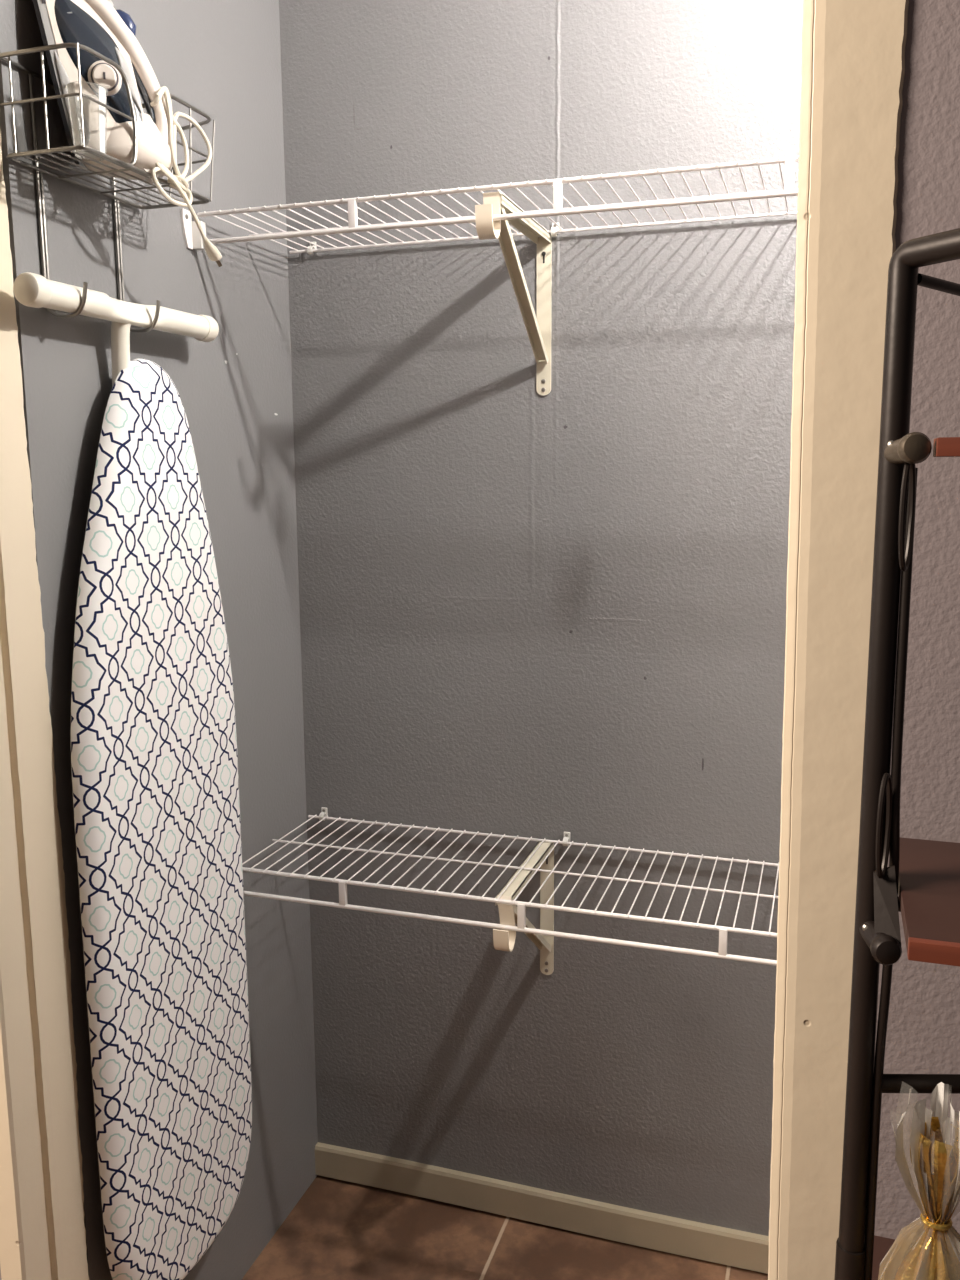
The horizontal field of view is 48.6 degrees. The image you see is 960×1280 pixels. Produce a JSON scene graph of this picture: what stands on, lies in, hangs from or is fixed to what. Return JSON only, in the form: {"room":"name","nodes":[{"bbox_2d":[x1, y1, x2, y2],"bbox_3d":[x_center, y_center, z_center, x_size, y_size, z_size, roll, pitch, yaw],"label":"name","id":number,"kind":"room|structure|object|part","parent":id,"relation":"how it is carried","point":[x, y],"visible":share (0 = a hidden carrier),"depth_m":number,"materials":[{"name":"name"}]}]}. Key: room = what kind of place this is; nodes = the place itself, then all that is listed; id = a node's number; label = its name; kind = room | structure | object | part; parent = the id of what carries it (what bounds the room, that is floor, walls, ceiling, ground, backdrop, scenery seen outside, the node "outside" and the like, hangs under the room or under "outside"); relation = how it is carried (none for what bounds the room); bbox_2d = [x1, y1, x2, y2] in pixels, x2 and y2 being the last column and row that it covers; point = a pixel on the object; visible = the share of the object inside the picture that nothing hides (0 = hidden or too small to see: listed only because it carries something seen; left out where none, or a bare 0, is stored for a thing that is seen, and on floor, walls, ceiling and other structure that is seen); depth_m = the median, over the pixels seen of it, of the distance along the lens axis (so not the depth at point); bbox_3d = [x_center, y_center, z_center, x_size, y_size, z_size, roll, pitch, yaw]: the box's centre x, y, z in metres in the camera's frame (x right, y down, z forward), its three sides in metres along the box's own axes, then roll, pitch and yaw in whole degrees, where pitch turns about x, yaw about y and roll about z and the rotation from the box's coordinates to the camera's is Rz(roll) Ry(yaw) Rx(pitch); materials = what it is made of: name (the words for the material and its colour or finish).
{"room":"closet","nodes":[
{"label":"closet","id":0,"kind":"room"},
{"bbox_2d":[0,0,317,1279],"bbox_3d":[-0.506,-0.051,1.695,0.120,2.435,0.690,3,10,18],"label":"wall","id":1,"kind":"structure","parent":0,"point":[222,58],"depth_m":1.72,"materials":[{"name":"paint"}]},
{"bbox_2d":[0,129,88,1279],"bbox_3d":[-0.585,0.209,1.332,0.036,2.037,0.132,3,10,18],"label":"trim","id":2,"kind":"structure","parent":1,"relation":"attached to","point":[43,1231],"depth_m":1.34,"materials":[{"name":"beige paint"}]},
{"bbox_2d":[0,43,214,332],"bbox_3d":[-0.458,-0.557,1.383,0.118,0.291,0.317,3,10,18],"label":"caddy","id":3,"kind":"object","parent":1,"relation":"attached to","point":[39,171],"visible":0.71,"depth_m":1.31,"materials":[{"name":"metal"}]},
{"bbox_3d":[-0.511,-0.701,1.377,0.005,0.005,0.312,3,10,18],"label":"rail","id":4,"kind":"part","parent":3,"relation":"part of","materials":[{"name":"metal"}]},
{"bbox_3d":[-0.489,-0.628,1.269,0.114,0.115,0.105,3,10,18],"label":"rail","id":5,"kind":"part","parent":3,"relation":"part of","materials":[{"name":"metal"}]},
{"bbox_2d":[65,81,107,160],"bbox_3d":[-0.466,-0.616,1.264,0.047,0.076,0.047,3,10,18],"label":"measuring cup","id":6,"kind":"object","parent":3,"relation":"in","point":[103,92],"visible":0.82,"depth_m":1.26,"materials":[{"name":"white plastic"}]},
{"bbox_2d":[33,0,222,266],"bbox_3d":[-0.442,-0.679,1.343,0.240,0.364,0.112,-5,10,-26],"label":"iron","id":7,"kind":"object","parent":3,"relation":"in","point":[96,25],"visible":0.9,"depth_m":1.30,"materials":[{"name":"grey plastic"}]},
{"bbox_3d":[-0.471,-0.705,1.320,0.099,0.168,0.084,-3,9,-15],"label":"water tank","id":8,"kind":"part","parent":7,"relation":"part of","materials":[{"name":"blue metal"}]},
{"bbox_3d":[-0.453,-0.679,1.281,0.028,0.028,0.007,-3,9,-15],"label":"dial knob","id":9,"kind":"part","parent":7,"relation":"part of","materials":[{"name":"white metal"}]},
{"bbox_3d":[-0.465,-0.704,1.321,0.132,0.250,0.105,3,10,18],"label":"handle","id":10,"kind":"part","parent":7,"relation":"part of","materials":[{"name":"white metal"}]},
{"bbox_3d":[-0.440,-0.694,1.331,0.030,0.082,0.066,-3,9,-15],"label":"handle panel","id":11,"kind":"part","parent":7,"relation":"part of","materials":[{"name":"white plastic"}]},
{"bbox_3d":[-0.401,-0.617,1.387,0.056,0.171,0.133,3,10,18],"label":"power cord","id":12,"kind":"part","parent":7,"relation":"part of","materials":[{"name":"white plastic"}]},
{"bbox_2d":[13,272,251,1279],"bbox_3d":[-0.471,0.263,1.542,0.061,1.462,0.409,3,10,18],"label":"ironing board","id":13,"kind":"object","parent":3,"relation":"hanging from","point":[154,758],"visible":1,"depth_m":1.50,"materials":[{"name":"fabric"}]},
{"bbox_3d":[-0.401,-0.658,1.454,0.070,0.115,0.191,-3,10,-18],"label":"rail","id":14,"kind":"part","parent":3,"relation":"part of","materials":[{"name":"metal"}]},
{"bbox_2d":[180,208,205,249],"bbox_3d":[-0.434,-0.622,1.611,0.020,0.055,0.036,3,10,18],"label":"bracket","id":15,"kind":"object","parent":1,"relation":"attached to","point":[191,232],"visible":0.84,"depth_m":1.61,"materials":[{"name":"white plastic"}]},
{"bbox_3d":[-0.444,-0.621,1.606,0.004,0.055,0.022,3,10,18],"label":"wall plate","id":16,"kind":"part","parent":15,"relation":"part of","materials":[{"name":"white plastic"}]},
{"bbox_2d":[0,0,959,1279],"bbox_3d":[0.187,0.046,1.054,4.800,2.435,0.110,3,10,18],"label":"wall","id":17,"kind":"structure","parent":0,"point":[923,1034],"depth_m":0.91,"materials":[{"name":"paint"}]},
{"bbox_2d":[768,0,908,1279],"bbox_3d":[0.327,0.249,1.038,0.085,2.037,0.115,3,10,18],"label":"trim","id":18,"kind":"structure","parent":17,"relation":"attached to","point":[853,51],"depth_m":0.93,"materials":[{"name":"beige paint"}]},
{"bbox_2d":[242,1175,767,1279],"bbox_3d":[-0.102,1.443,0.358,4.800,0.100,3.400,3,10,18],"label":"floor","id":19,"kind":"structure","parent":0,"point":[338,1229],"depth_m":1.98,"materials":[{"name":"brown tile"}]},
{"bbox_2d":[834,228,959,1279],"bbox_3d":[0.575,0.513,0.786,0.594,1.591,0.274,3,10,18],"label":"storage rack","id":20,"kind":"object","parent":19,"relation":"on","point":[921,880],"visible":1,"depth_m":0.81,"materials":[{"name":"metal"}]},
{"bbox_3d":[0.307,0.230,0.817,0.022,0.022,0.052,0,9,5],"label":"shelf rail","id":21,"kind":"part","parent":20,"relation":"part of","materials":[{"name":"metal"}]},
{"bbox_3d":[0.311,0.208,0.813,0.021,0.064,0.031,3,10,18],"label":"gusset plate","id":22,"kind":"part","parent":20,"relation":"part of","materials":[{"name":"metal"}]},
{"bbox_3d":[0.325,0.579,0.895,0.010,1.430,0.012,3,10,18],"label":"rod","id":23,"kind":"part","parent":20,"relation":"part of","materials":[{"name":"metal"}]},
{"bbox_3d":[0.304,-0.137,0.758,0.022,0.022,0.052,0,9,5],"label":"shelf rail","id":24,"kind":"part","parent":20,"relation":"part of","materials":[{"name":"brown metal"}]},
{"bbox_2d":[878,1082,959,1279],"bbox_3d":[0.360,0.465,0.830,0.089,0.234,0.065,3,10,18],"label":"gift bag","id":25,"kind":"object","parent":20,"relation":"on","point":[927,1248],"visible":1,"depth_m":0.82,"materials":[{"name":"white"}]},
{"bbox_3d":[0.563,-0.123,0.662,0.516,0.013,0.030,3,10,18],"label":"wood rail","id":26,"kind":"part","parent":20,"relation":"part of","materials":[{"name":"brown wood"}]},
{"bbox_2d":[279,0,802,1235],"bbox_3d":[0.447,-0.076,1.806,1.860,2.435,0.120,3,10,18],"label":"wall","id":27,"kind":"structure","parent":0,"point":[524,612],"depth_m":1.85,"materials":[{"name":"paint"}]},
{"bbox_2d":[307,242,316,254],"bbox_3d":[-0.298,-0.695,1.881,0.012,0.023,0.017,3,10,18],"label":"clip","id":28,"kind":"object","parent":27,"relation":"attached to","point":[309,251],"visible":0.85,"depth_m":1.88,"materials":[{"name":"white plastic"}]},
{"bbox_2d":[319,807,327,820],"bbox_3d":[-0.303,0.336,2.049,0.012,0.023,0.017,3,10,18],"label":"clip","id":29,"kind":"object","parent":27,"relation":"attached to","point":[324,812],"visible":0.99,"depth_m":2.05,"materials":[{"name":"white plastic"}]},
{"bbox_3d":[-0.301,0.333,2.055,0.012,0.018,0.004,3,10,18],"label":"clip plate","id":30,"kind":"part","parent":29,"relation":"part of","materials":[{"name":"white plastic"}]},
{"bbox_2d":[197,155,798,253],"bbox_3d":[0.377,-0.615,1.509,1.602,0.048,0.300,3,10,18],"label":"wire shelf","id":31,"kind":"object","parent":27,"relation":"attached to","point":[788,189],"visible":0.76,"depth_m":1.53,"materials":[{"name":"white metal"}]},
{"bbox_3d":[0.332,-0.614,1.370,1.602,0.007,0.006,3,10,18],"label":"rail","id":32,"kind":"part","parent":31,"relation":"part of","materials":[{"name":"white plastic"}]},
{"bbox_3d":[0.332,-0.573,1.375,1.602,0.008,0.007,3,10,18],"label":"lip rail","id":33,"kind":"part","parent":31,"relation":"part of","materials":[{"name":"white plastic"}]},
{"bbox_3d":[0.379,-0.635,1.512,1.602,0.004,0.004,3,10,18],"label":"rail","id":34,"kind":"part","parent":31,"relation":"part of","materials":[{"name":"white plastic"}]},
{"bbox_3d":[0.423,-0.656,1.644,1.602,0.005,0.005,3,10,18],"label":"rail","id":35,"kind":"part","parent":31,"relation":"part of","materials":[{"name":"white plastic"}]},
{"bbox_2d":[242,815,778,965],"bbox_3d":[0.385,0.416,1.676,1.603,0.048,0.295,3,10,18],"label":"wire shelf","id":36,"kind":"object","parent":27,"relation":"attached to","point":[343,903],"visible":0.77,"depth_m":1.71,"materials":[{"name":"white metal"}]},
{"bbox_3d":[0.341,0.417,1.540,1.603,0.007,0.006,3,10,18],"label":"rail","id":37,"kind":"part","parent":36,"relation":"part of","materials":[{"name":"white plastic"}]},
{"bbox_3d":[0.341,0.458,1.544,1.603,0.008,0.007,3,10,18],"label":"lip rail","id":38,"kind":"part","parent":36,"relation":"part of","materials":[{"name":"white plastic"}]},
{"bbox_3d":[0.386,0.397,1.676,1.603,0.004,0.004,3,10,18],"label":"rail","id":39,"kind":"part","parent":36,"relation":"part of","materials":[{"name":"white plastic"}]},
{"bbox_3d":[0.430,0.375,1.808,1.603,0.005,0.005,3,10,18],"label":"rail","id":40,"kind":"part","parent":36,"relation":"part of","materials":[{"name":"white plastic"}]},
{"bbox_2d":[475,191,551,394],"bbox_3d":[0.056,-0.517,1.619,0.029,0.259,0.341,3,10,18],"label":"shelf bracket","id":41,"kind":"object","parent":27,"relation":"attached to","point":[538,329],"visible":0.99,"depth_m":1.69,"materials":[{"name":"beige metal"}]},
{"bbox_3d":[0.061,-0.641,1.622,0.025,0.014,0.288,3,10,18],"label":"support arm","id":42,"kind":"part","parent":41,"relation":"part of","materials":[{"name":"beige metal"}]},
{"bbox_3d":[0.107,-0.541,1.778,0.025,0.256,0.003,3,10,18],"label":"wall plate","id":43,"kind":"part","parent":41,"relation":"part of","materials":[{"name":"beige metal"}]},
{"bbox_2d":[493,842,553,974],"bbox_3d":[0.077,0.515,1.782,0.039,0.259,0.335,3,10,18],"label":"shelf bracket","id":44,"kind":"object","parent":27,"relation":"attached to","point":[504,940],"visible":0.9,"depth_m":1.85,"materials":[{"name":"beige metal"}]},
{"bbox_3d":[0.077,0.391,1.787,0.025,0.014,0.283,3,10,18],"label":"support arm","id":45,"kind":"part","parent":44,"relation":"part of","materials":[{"name":"beige metal"}]},
{"bbox_3d":[0.122,0.491,1.940,0.025,0.256,0.003,3,10,18],"label":"wall plate","id":46,"kind":"part","parent":44,"relation":"part of","materials":[{"name":"beige metal"}]},
{"bbox_2d":[315,1142,768,1273],"bbox_3d":[0.434,1.098,1.929,1.620,0.067,0.014,3,10,18],"label":"baseboard","id":47,"kind":"structure","parent":27,"relation":"attached to","point":[683,1237],"depth_m":2.02,"materials":[{"name":"paint"}]},
{"bbox_2d":[551,222,558,236],"bbox_3d":[0.122,-0.675,1.744,0.012,0.023,0.017,3,10,18],"label":"clip","id":48,"kind":"object","parent":27,"relation":"attached to","point":[554,227],"visible":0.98,"depth_m":1.74,"materials":[{"name":"white plastic"}]},
{"bbox_2d":[562,832,569,845],"bbox_3d":[0.154,0.357,1.900,0.012,0.023,0.017,3,10,18],"label":"clip","id":49,"kind":"object","parent":27,"relation":"attached to","point":[566,839],"visible":1,"depth_m":1.90,"materials":[{"name":"white plastic"}]},
{"bbox_3d":[0.156,0.353,1.906,0.012,0.018,0.004,3,10,18],"label":"clip plate","id":50,"kind":"part","parent":49,"relation":"part of","materials":[{"name":"white plastic"}]}
]}

